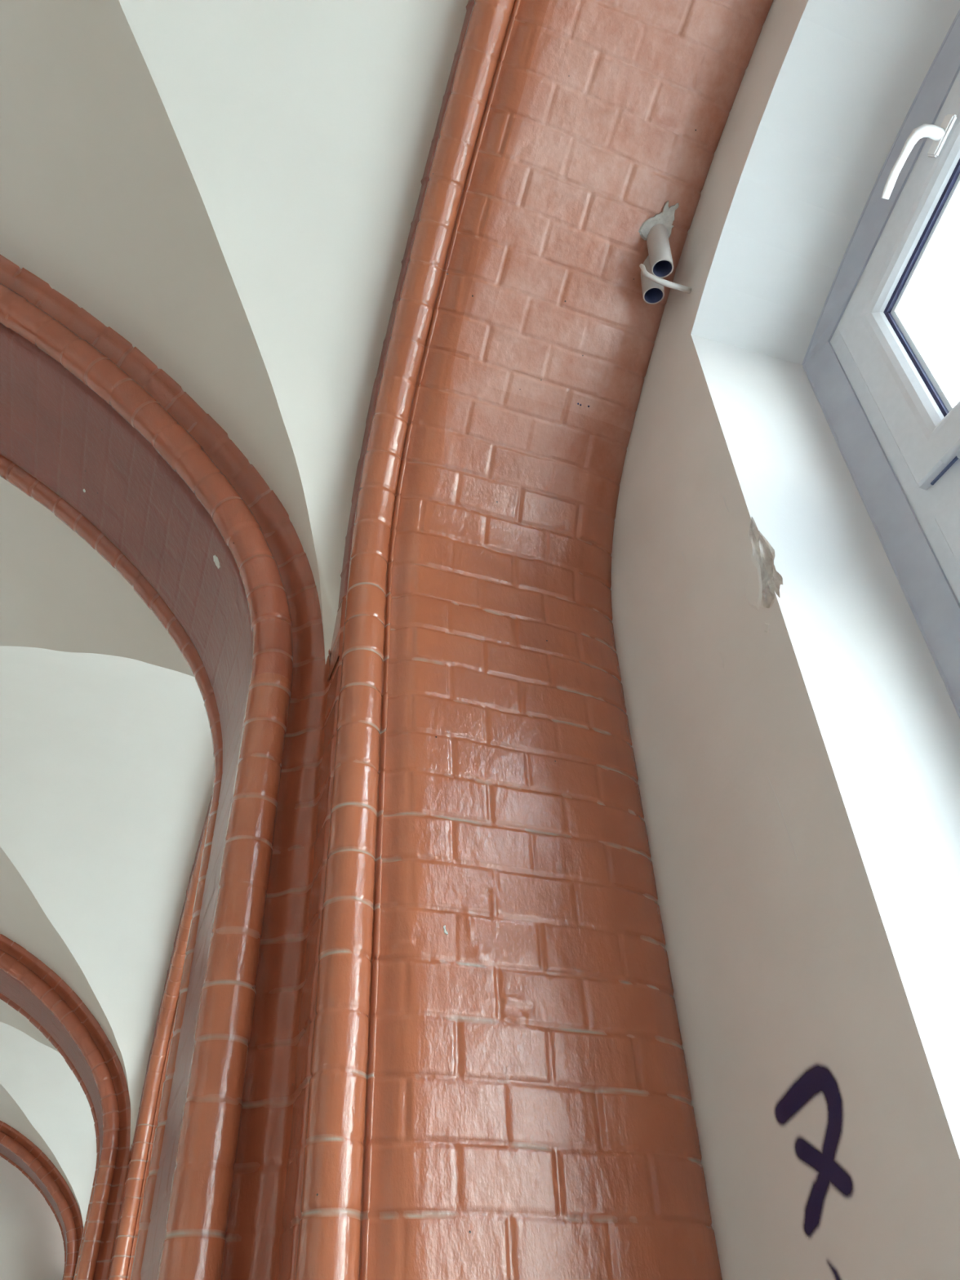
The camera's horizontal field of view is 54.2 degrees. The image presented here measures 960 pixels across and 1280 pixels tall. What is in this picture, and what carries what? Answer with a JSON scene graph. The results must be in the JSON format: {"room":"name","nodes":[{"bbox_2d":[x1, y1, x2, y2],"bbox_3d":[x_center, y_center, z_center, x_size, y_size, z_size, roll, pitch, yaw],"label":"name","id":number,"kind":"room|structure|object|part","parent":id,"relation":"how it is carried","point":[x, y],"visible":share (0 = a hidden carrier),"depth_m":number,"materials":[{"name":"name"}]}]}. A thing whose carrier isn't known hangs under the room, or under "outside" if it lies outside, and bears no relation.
{"room":"vaulted corridor","nodes":[
{"label":"vaulted corridor","id":0,"kind":"room"},
{"bbox_2d":[0,1155,64,1279],"bbox_3d":[-4.870,5.811,7.705,4.932,4.500,0.200,12,-42,-17],"label":"wall","id":1,"kind":"structure","parent":0,"point":[32,1245],"depth_m":8.41,"materials":[{"name":"paint"}]},
{"bbox_2d":[0,999,97,1229],"bbox_3d":[-4.217,3.327,6.520,3.264,1.358,3.700,12,-42,-17],"label":"vault","id":2,"kind":"object","parent":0,"point":[42,1098],"visible":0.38,"depth_m":7.76,"materials":[{"name":"paint"}]},
{"bbox_2d":[0,476,214,1150],"bbox_3d":[-2.704,0.718,3.511,3.264,1.358,3.700,12,-42,-17],"label":"vault","id":3,"kind":"object","parent":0,"point":[107,763],"visible":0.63,"depth_m":4.44,"materials":[{"name":"paint"}]},
{"bbox_2d":[0,0,468,662],"bbox_3d":[-1.191,-1.891,0.503,3.264,1.358,3.700,12,-42,-17],"label":"vault","id":4,"kind":"object","parent":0,"point":[231,188],"visible":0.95,"depth_m":1.97,"materials":[{"name":"paint"}]},
{"bbox_2d":[610,0,959,1279],"bbox_3d":[1.152,-0.540,0.510,0.490,4.500,4.260,12,-42,-17],"label":"wall","id":5,"kind":"structure","parent":0,"point":[794,723],"depth_m":1.52,"materials":[{"name":"paint"}]},
{"bbox_2d":[774,1064,853,1236],"bbox_3d":[0.424,0.641,1.177,0.001,0.211,0.166,12,-42,-17],"label":"painted numeral","id":6,"kind":"object","parent":5,"relation":"attached to","point":[816,1079],"visible":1,"depth_m":1.17,"materials":[{"name":"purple paint"}]},
{"bbox_2d":[827,1262,840,1279],"bbox_3d":[0.423,0.765,1.093,0.001,0.130,0.082,12,-42,-17],"label":"painted stroke","id":7,"kind":"object","parent":5,"relation":"attached to","point":[833,1270],"visible":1,"depth_m":1.11,"materials":[{"name":"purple paint"}]},
{"bbox_2d":[801,8,959,718],"bbox_3d":[1.249,-0.563,0.580,0.156,2.759,2.438,12,-42,-17],"label":"window frame","id":8,"kind":"structure","parent":5,"relation":"attached to","point":[935,606],"depth_m":1.83,"materials":[{"name":"paint"}]},
{"bbox_2d":[830,70,959,604],"bbox_3d":[1.083,-0.573,0.503,0.385,2.694,2.404,12,-42,-17],"label":"window","id":9,"kind":"structure","parent":5,"relation":"in","point":[914,420],"depth_m":1.79,"materials":[{"name":"white plastic"}]},
{"bbox_3d":[0.824,-0.914,1.795,0.064,0.065,0.135,12,-42,-17],"label":"handle lever","id":10,"kind":"part","parent":9,"relation":"part of","materials":[{"name":"white plastic"}]},
{"bbox_3d":[0.975,0.236,0.834,0.063,1.765,0.767,12,-42,-17],"label":"frame","id":11,"kind":"part","parent":9,"relation":"part of","materials":[{"name":"white plastic"}]},
{"bbox_3d":[0.876,-0.956,1.780,0.011,0.052,0.077,12,-42,-17],"label":"handle plate","id":12,"kind":"part","parent":9,"relation":"part of","materials":[{"name":"white plastic"}]},
{"bbox_3d":[0.956,0.231,0.828,0.065,1.685,0.687,12,-42,-17],"label":"casement sash","id":13,"kind":"part","parent":9,"relation":"part of","materials":[{"name":"white plastic"}]},
{"bbox_3d":[-1.800,2.186,-0.068,5.232,0.200,17.800,12,-42,-17],"label":"floor","id":14,"kind":"structure","parent":0,"visible":0},
{"bbox_2d":[62,1272,75,1279],"bbox_3d":[-3.168,6.497,7.313,0.753,2.826,0.905,12,-42,-17],"label":"brick pier","id":15,"kind":"object","parent":14,"relation":"on","point":[68,1276],"visible":0.06,"depth_m":7.82,"materials":[{"name":"brick"}]},
{"bbox_2d":[0,1120,83,1279],"bbox_3d":[-4.972,4.668,7.993,3.256,1.260,0.619,12,-42,-17],"label":"arch","id":16,"kind":"object","parent":15,"relation":"on","point":[16,1148],"visible":0.91,"depth_m":8.22,"materials":[{"name":"brick"}]},
{"bbox_3d":[-5.060,4.846,8.150,3.130,1.197,0.082,12,-42,-17],"label":"roll molding","id":17,"kind":"part","parent":16,"relation":"part of","materials":[{"name":"paint"}]},
{"bbox_2d":[73,1123,157,1279],"bbox_3d":[-1.655,3.888,4.305,0.753,2.826,0.905,12,-42,-17],"label":"brick pier","id":18,"kind":"object","parent":14,"relation":"on","point":[107,1250],"visible":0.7,"depth_m":4.65,"materials":[{"name":"brick"}]},
{"bbox_2d":[0,933,131,1181],"bbox_3d":[-3.459,2.059,4.984,3.256,1.260,0.619,12,-42,-17],"label":"arch","id":19,"kind":"object","parent":18,"relation":"on","point":[28,985],"visible":0.98,"depth_m":5.21,"materials":[{"name":"brick"}]},
{"bbox_3d":[-3.547,2.238,5.141,3.130,1.197,0.082,12,-42,-17],"label":"roll molding","id":20,"kind":"part","parent":19,"relation":"part of","materials":[{"name":"brick"}]},
{"bbox_3d":[-2.059,4.032,4.341,0.069,2.682,0.085,-31,-47,29],"label":"roll molding","id":21,"kind":"part","parent":18,"relation":"part of","materials":[{"name":"brick"}]},
{"bbox_3d":[-1.877,3.718,3.979,0.084,2.682,0.069,-6,-40,4],"label":"roll molding","id":22,"kind":"part","parent":18,"relation":"part of","materials":[{"name":"brick"}]},
{"bbox_3d":[-1.682,3.588,3.947,0.092,2.826,0.050,-2,-40,-1],"label":"roll molding","id":23,"kind":"part","parent":18,"relation":"part of","materials":[{"name":"brick"}]},
{"bbox_2d":[135,791,213,1126],"bbox_3d":[-0.905,1.050,4.128,0.614,1.228,3.680,12,-42,-17],"label":"arch","id":24,"kind":"object","parent":18,"relation":"on","point":[149,1105],"visible":0.22,"depth_m":4.96,"materials":[{"name":"brick"}]},
{"bbox_2d":[130,581,722,1279],"bbox_3d":[-0.142,1.279,1.296,0.753,2.826,0.905,12,-42,-17],"label":"brick pier","id":25,"kind":"object","parent":14,"relation":"on","point":[426,1024],"visible":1,"depth_m":1.43,"materials":[{"name":"brick"}]},
{"bbox_2d":[0,254,329,805],"bbox_3d":[-1.945,-0.549,1.976,3.256,1.260,0.619,12,-42,-17],"label":"arch","id":26,"kind":"object","parent":25,"relation":"on","point":[100,436],"visible":0.92,"depth_m":2.22,"materials":[{"name":"brick"}]},
{"bbox_3d":[-2.034,-0.371,2.133,3.130,1.197,0.082,12,-42,-17],"label":"roll molding","id":27,"kind":"part","parent":26,"relation":"part of","materials":[{"name":"brick"}]},
{"bbox_3d":[-1.855,-0.679,1.778,3.130,1.198,0.082,12,-42,-17],"label":"roll molding","id":28,"kind":"part","parent":26,"relation":"part of","materials":[{"name":"brick"}]},
{"bbox_3d":[-0.546,1.423,1.333,0.069,2.682,0.085,-31,-47,29],"label":"roll molding","id":29,"kind":"part","parent":25,"relation":"part of","materials":[{"name":"brick"}]},
{"bbox_3d":[-0.364,1.109,0.970,0.084,2.682,0.069,-6,-40,4],"label":"roll molding","id":30,"kind":"part","parent":25,"relation":"part of","materials":[{"name":"brick"}]},
{"bbox_3d":[-0.169,0.979,0.939,0.092,2.826,0.050,-2,-40,-1],"label":"roll molding","id":31,"kind":"part","parent":25,"relation":"part of","materials":[{"name":"brick"}]},
{"bbox_2d":[337,0,773,649],"bbox_3d":[0.608,-1.558,1.119,0.614,1.228,3.680,12,-42,-17],"label":"arch","id":32,"kind":"object","parent":25,"relation":"on","point":[566,131],"visible":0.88,"depth_m":2.00,"materials":[{"name":"brick"}]},
{"bbox_3d":[0.369,-1.573,1.012,0.088,1.129,3.483,12,-42,-17],"label":"roll molding","id":33,"kind":"part","parent":32,"relation":"part of","materials":[{"name":"brick"}]},
{"bbox_2d":[640,255,664,304],"bbox_3d":[0.380,-0.802,2.078,0.049,0.122,0.068,12,-42,-17],"label":"pipe","id":34,"kind":"object","parent":32,"relation":"attached to","point":[653,293],"visible":0.56,"depth_m":2.06,"materials":[{"name":"white plastic"}]},
{"bbox_2d":[646,223,673,278],"bbox_3d":[0.391,-0.872,2.059,0.049,0.188,0.070,12,-42,-17],"label":"pipe","id":35,"kind":"object","parent":32,"relation":"attached to","point":[657,241],"visible":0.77,"depth_m":2.03,"materials":[{"name":"white plastic"}]},
{"bbox_2d":[639,263,691,293],"bbox_3d":[0.404,-0.771,2.017,0.132,0.055,0.016,15,-43,-20],"label":"wire","id":36,"kind":"object","parent":32,"relation":"attached to","point":[662,282],"visible":1,"depth_m":2.00,"materials":[{"name":"plastic"}]}
]}

